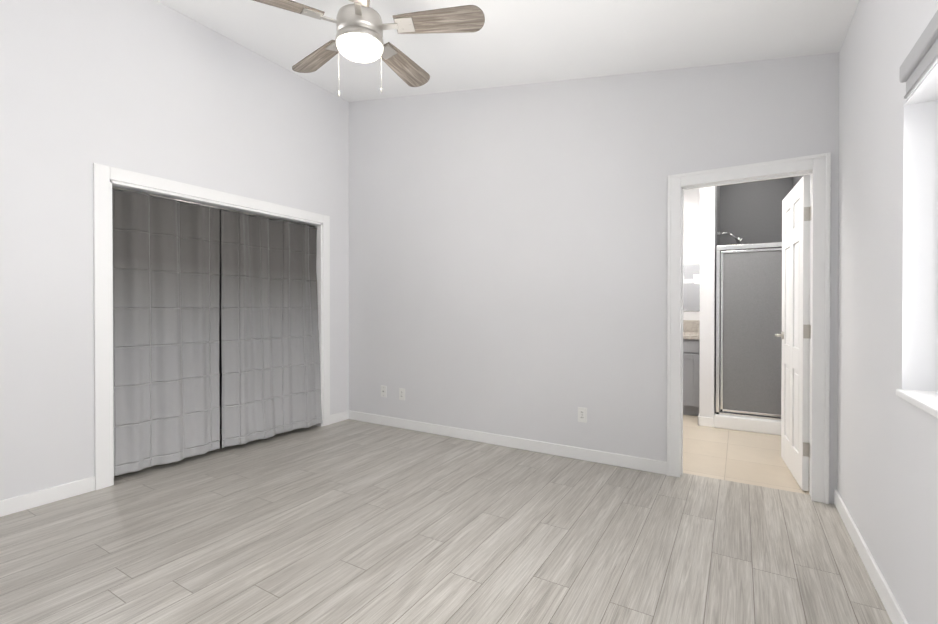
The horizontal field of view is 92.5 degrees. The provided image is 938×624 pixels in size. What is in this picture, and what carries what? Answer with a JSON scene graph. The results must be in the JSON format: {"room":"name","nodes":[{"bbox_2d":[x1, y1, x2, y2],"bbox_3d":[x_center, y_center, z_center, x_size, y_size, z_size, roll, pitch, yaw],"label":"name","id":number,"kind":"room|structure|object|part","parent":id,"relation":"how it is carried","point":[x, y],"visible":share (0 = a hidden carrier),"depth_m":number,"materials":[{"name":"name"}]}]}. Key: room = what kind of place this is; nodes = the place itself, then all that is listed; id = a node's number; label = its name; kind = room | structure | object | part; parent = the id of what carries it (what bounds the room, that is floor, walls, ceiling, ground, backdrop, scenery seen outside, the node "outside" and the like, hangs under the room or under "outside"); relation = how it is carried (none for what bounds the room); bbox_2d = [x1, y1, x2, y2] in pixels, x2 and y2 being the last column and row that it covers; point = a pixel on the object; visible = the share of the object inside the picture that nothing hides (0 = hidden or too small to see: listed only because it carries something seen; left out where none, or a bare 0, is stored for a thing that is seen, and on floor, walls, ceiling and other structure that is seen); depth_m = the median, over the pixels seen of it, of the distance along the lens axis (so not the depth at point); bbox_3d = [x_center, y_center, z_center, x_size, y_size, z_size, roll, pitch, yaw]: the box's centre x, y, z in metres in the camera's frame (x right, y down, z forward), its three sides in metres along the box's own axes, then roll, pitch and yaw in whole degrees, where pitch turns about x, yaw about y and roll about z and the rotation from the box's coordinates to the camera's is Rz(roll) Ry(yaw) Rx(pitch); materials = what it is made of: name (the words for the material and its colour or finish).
{"room":"empty bedroom","nodes":[
{"label":"empty bedroom","id":0,"kind":"room"},
{"bbox_2d":[0,0,348,499],"bbox_3d":[-2.484,-0.621,2.922,0.120,3.550,4.690,0,0,31],"label":"wall","id":1,"kind":"structure","parent":0,"point":[155,88],"depth_m":2.89,"materials":[{"name":"paint"}]},
{"bbox_2d":[0,476,94,516],"bbox_3d":[-3.022,1.115,1.911,0.013,0.092,2.325,0,0,31],"label":"baseboard","id":2,"kind":"structure","parent":1,"relation":"attached to","point":[16,504],"depth_m":2.70,"materials":[{"name":"paint"}]},
{"bbox_2d":[93,163,329,489],"bbox_3d":[-1.978,0.134,3.766,0.129,2.030,1.770,0,0,31],"label":"door frame","id":3,"kind":"structure","parent":1,"relation":"attached to","point":[226,206],"depth_m":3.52,"materials":[{"name":"paint"}]},
{"bbox_2d":[116,189,309,428],"bbox_3d":[-2.320,-0.102,3.971,0.680,2.500,2.350,0,0,31],"label":"closet","id":4,"kind":"object","parent":1,"relation":"in","point":[220,364],"depth_m":4.38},
{"bbox_2d":[112,186,315,226],"bbox_3d":[-1.990,-0.851,3.767,0.015,0.016,1.730,0,0,31],"label":"curtain rod","id":5,"kind":"object","parent":1,"relation":"attached to","point":[149,194],"visible":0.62,"depth_m":3.58,"materials":[{"name":"silver metal"}]},
{"bbox_2d":[112,189,219,475],"bbox_3d":[-2.222,0.140,3.338,0.086,1.953,0.745,0,0,31],"label":"curtain","id":6,"kind":"object","parent":5,"relation":"hanging from","point":[166,299],"visible":0.96,"depth_m":3.29,"materials":[{"name":"grey fabric"}]},
{"bbox_2d":[221,209,321,447],"bbox_3d":[-1.757,0.135,4.074,0.127,1.953,0.975,0,0,31],"label":"curtain","id":7,"kind":"object","parent":5,"relation":"hanging from","point":[271,378],"visible":1,"depth_m":4.00,"materials":[{"name":"grey fabric"}]},
{"bbox_2d":[0,414,891,623],"bbox_3d":[-0.113,1.201,3.378,5.280,0.100,7.900,0,0,31],"label":"floor","id":8,"kind":"structure","parent":0,"point":[349,521],"depth_m":2.27,"materials":[{"name":"grey wood"}]},
{"bbox_2d":[683,320,699,415],"bbox_3d":[2.327,0.623,5.498,0.964,1.030,0.978,0,0,31],"label":"bathroom vanity","id":9,"kind":"object","parent":8,"relation":"on","point":[691,347],"visible":0.15,"depth_m":4.91,"materials":[{"name":"paint"}]},
{"bbox_2d":[714,231,781,434],"bbox_3d":[2.836,0.146,4.426,0.716,1.998,0.415,0,0,31],"label":"shower","id":10,"kind":"object","parent":8,"relation":"on","point":[748,375],"visible":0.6,"depth_m":4.33,"materials":[{"name":"glass"}]},
{"bbox_2d":[717,231,743,243],"bbox_3d":[2.728,-0.779,4.687,0.235,0.151,0.070,0,0,31],"label":"shower head","id":11,"kind":"object","parent":10,"relation":"attached to","point":[738,239],"depth_m":4.66,"materials":[{"name":"silver metal"}]},
{"bbox_2d":[157,0,858,101],"bbox_3d":[-0.716,-2.007,1.777,4.680,1.022,4.572,0,0,31],"label":"ceiling","id":12,"kind":"structure","parent":0,"point":[513,42],"depth_m":3.01,"materials":[{"name":"paint"}]},
{"bbox_2d":[253,0,484,96],"bbox_3d":[-0.600,-1.569,2.517,1.314,0.761,1.298,0,0,31],"label":"ceiling fan","id":13,"kind":"object","parent":12,"relation":"hanging from","point":[360,26],"visible":1,"depth_m":2.42,"materials":[{"name":"silver metal"}]},
{"label":"blade","id":14,"kind":"part","parent":13,"relation":"part of","materials":[{"name":"brown wood"}]},
{"label":"blade","id":15,"kind":"part","parent":13,"relation":"part of","materials":[{"name":"brown wood"}]},
{"label":"blade","id":16,"kind":"part","parent":13,"relation":"part of","materials":[{"name":"brown wood"}]},
{"bbox_3d":[-0.159,-1.567,2.423,0.490,0.006,0.165,0,-14,7],"label":"blade","id":17,"kind":"part","parent":13,"relation":"part of","materials":[{"name":"brown wood"}]},
{"bbox_2d":[349,52,838,503],"bbox_3d":[0.495,-0.626,3.793,4.080,3.550,0.120,0,0,31],"label":"wall","id":18,"kind":"structure","parent":0,"point":[507,260],"depth_m":3.65,"materials":[{"name":"paint"}]},
{"bbox_2d":[381,385,385,396],"bbox_3d":[-0.866,0.804,4.546,0.070,0.114,0.012,0,0,31],"label":"electrical outlet","id":19,"kind":"object","parent":18,"relation":"attached to","point":[383,391],"visible":1,"depth_m":4.55,"materials":[{"name":"plastic"}]},
{"bbox_2d":[399,388,404,399],"bbox_3d":[-0.660,0.810,4.424,0.070,0.114,0.008,0,0,31],"label":"electrical outlet","id":20,"kind":"object","parent":18,"relation":"attached to","point":[401,393],"visible":1,"depth_m":4.42,"materials":[{"name":"plastic"}]},
{"bbox_2d":[344,410,666,474],"bbox_3d":[0.059,1.101,3.990,3.143,0.092,0.013,0,0,31],"label":"baseboard","id":21,"kind":"structure","parent":18,"relation":"attached to","point":[632,462],"depth_m":3.75,"materials":[{"name":"paint"}]},
{"bbox_2d":[578,407,586,422],"bbox_3d":[0.881,0.801,3.494,0.070,0.114,0.008,0,0,31],"label":"electrical outlet","id":22,"kind":"object","parent":18,"relation":"attached to","point":[582,414],"visible":1,"depth_m":3.49,"materials":[{"name":"plastic"}]},
{"bbox_2d":[667,153,830,503],"bbox_3d":[1.820,0.099,2.994,0.900,2.110,0.163,0,0,31],"label":"door frame","id":23,"kind":"structure","parent":18,"relation":"attached to","point":[819,165],"depth_m":2.82,"materials":[{"name":"paint"}]},
{"bbox_2d":[781,175,810,490],"bbox_3d":[2.312,0.136,3.179,0.045,2.018,0.773,0,0,26],"label":"door","id":24,"kind":"structure","parent":18,"relation":"in","point":[795,319],"depth_m":3.06,"materials":[{"name":"paint"}]},
{"bbox_2d":[775,331,783,338],"bbox_3d":[2.430,0.181,3.433,0.143,0.062,0.146,0,0,26],"label":"door handle","id":25,"kind":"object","parent":24,"relation":"attached to","point":[781,335],"depth_m":3.46,"materials":[{"name":"silver metal"}]},
{"bbox_3d":[2.152,0.127,2.853,0.042,1.593,0.041,0,0,31],"label":"door hinges","id":26,"kind":"part","parent":24,"relation":"part of","materials":[{"name":"silver metal"}]},
{"bbox_2d":[683,188,699,319],"bbox_3d":[2.927,-0.239,5.774,1.960,2.750,0.120,0,0,31],"label":"wall","id":27,"kind":"structure","parent":0,"point":[691,245],"depth_m":5.74,"materials":[{"name":"paint"}]},
{"bbox_2d":[683,264,699,310],"bbox_3d":[2.597,-0.310,5.895,0.910,0.590,0.007,0,0,31],"label":"mirror","id":28,"kind":"object","parent":27,"relation":"attached to","point":[691,297],"depth_m":5.74,"materials":[{"name":"clear glass"}]},
{"bbox_2d":[683,275,699,283],"bbox_3d":[2.780,-0.414,5.705,0.340,0.100,0.126,0,0,31],"label":"sconce","id":29,"kind":"object","parent":27,"relation":"attached to","point":[696,279],"visible":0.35,"depth_m":5.71,"materials":[{"name":"white glass"}]},
{"bbox_2d":[699,186,714,417],"bbox_3d":[2.722,-0.234,5.057,0.130,2.750,1.320,0,0,31],"label":"wall","id":30,"kind":"structure","parent":0,"point":[707,316],"depth_m":4.49,"materials":[{"name":"paint"}]},
{"bbox_2d":[698,415,702,425],"bbox_3d":[2.656,1.094,5.096,0.013,0.092,1.333,0,0,31],"label":"baseboard","id":31,"kind":"structure","parent":30,"relation":"attached to","point":[700,418],"depth_m":4.52,"materials":[{"name":"paint"}]},
{"bbox_2d":[714,175,803,417],"bbox_3d":[3.029,-0.233,4.743,0.720,2.750,0.900,0,0,31],"label":"wall","id":32,"kind":"structure","parent":0,"point":[750,212],"depth_m":5.07,"materials":[{"name":"grey paint"}]},
{"bbox_2d":[804,0,937,623],"bbox_3d":[1.963,-0.616,2.113,0.170,3.550,7.900,0,0,31],"label":"wall","id":33,"kind":"structure","parent":0,"point":[887,463],"depth_m":1.76,"materials":[{"name":"paint"}]},
{"bbox_2d":[834,489,908,623],"bbox_3d":[1.024,1.122,0.746,0.013,0.092,4.570,0,0,31],"label":"baseboard","id":34,"kind":"structure","parent":33,"relation":"attached to","point":[893,609],"depth_m":1.94,"materials":[{"name":"paint"}]},
{"bbox_2d":[896,389,937,417],"bbox_3d":[1.065,0.297,0.716,0.118,0.026,2.070,0,0,31],"label":"window sill","id":35,"kind":"structure","parent":33,"relation":"attached to","point":[926,401],"depth_m":1.47,"materials":[{"name":"paint"}]},
{"bbox_2d":[899,10,937,82],"bbox_3d":[0.977,-0.806,0.681,0.036,0.060,1.990,0,0,31],"label":"window blind","id":36,"kind":"object","parent":33,"relation":"attached to","point":[925,42],"visible":0.77,"depth_m":1.36,"materials":[{"name":"fabric"}]},
{"bbox_2d":[904,39,937,98],"bbox_3d":[0.976,-0.747,0.681,0.013,0.059,1.970,0,0,31],"label":"fabric","id":37,"kind":"object","parent":36,"relation":"hanging from","point":[927,63],"visible":1,"depth_m":1.39,"materials":[{"name":"white fabric"}]}
]}

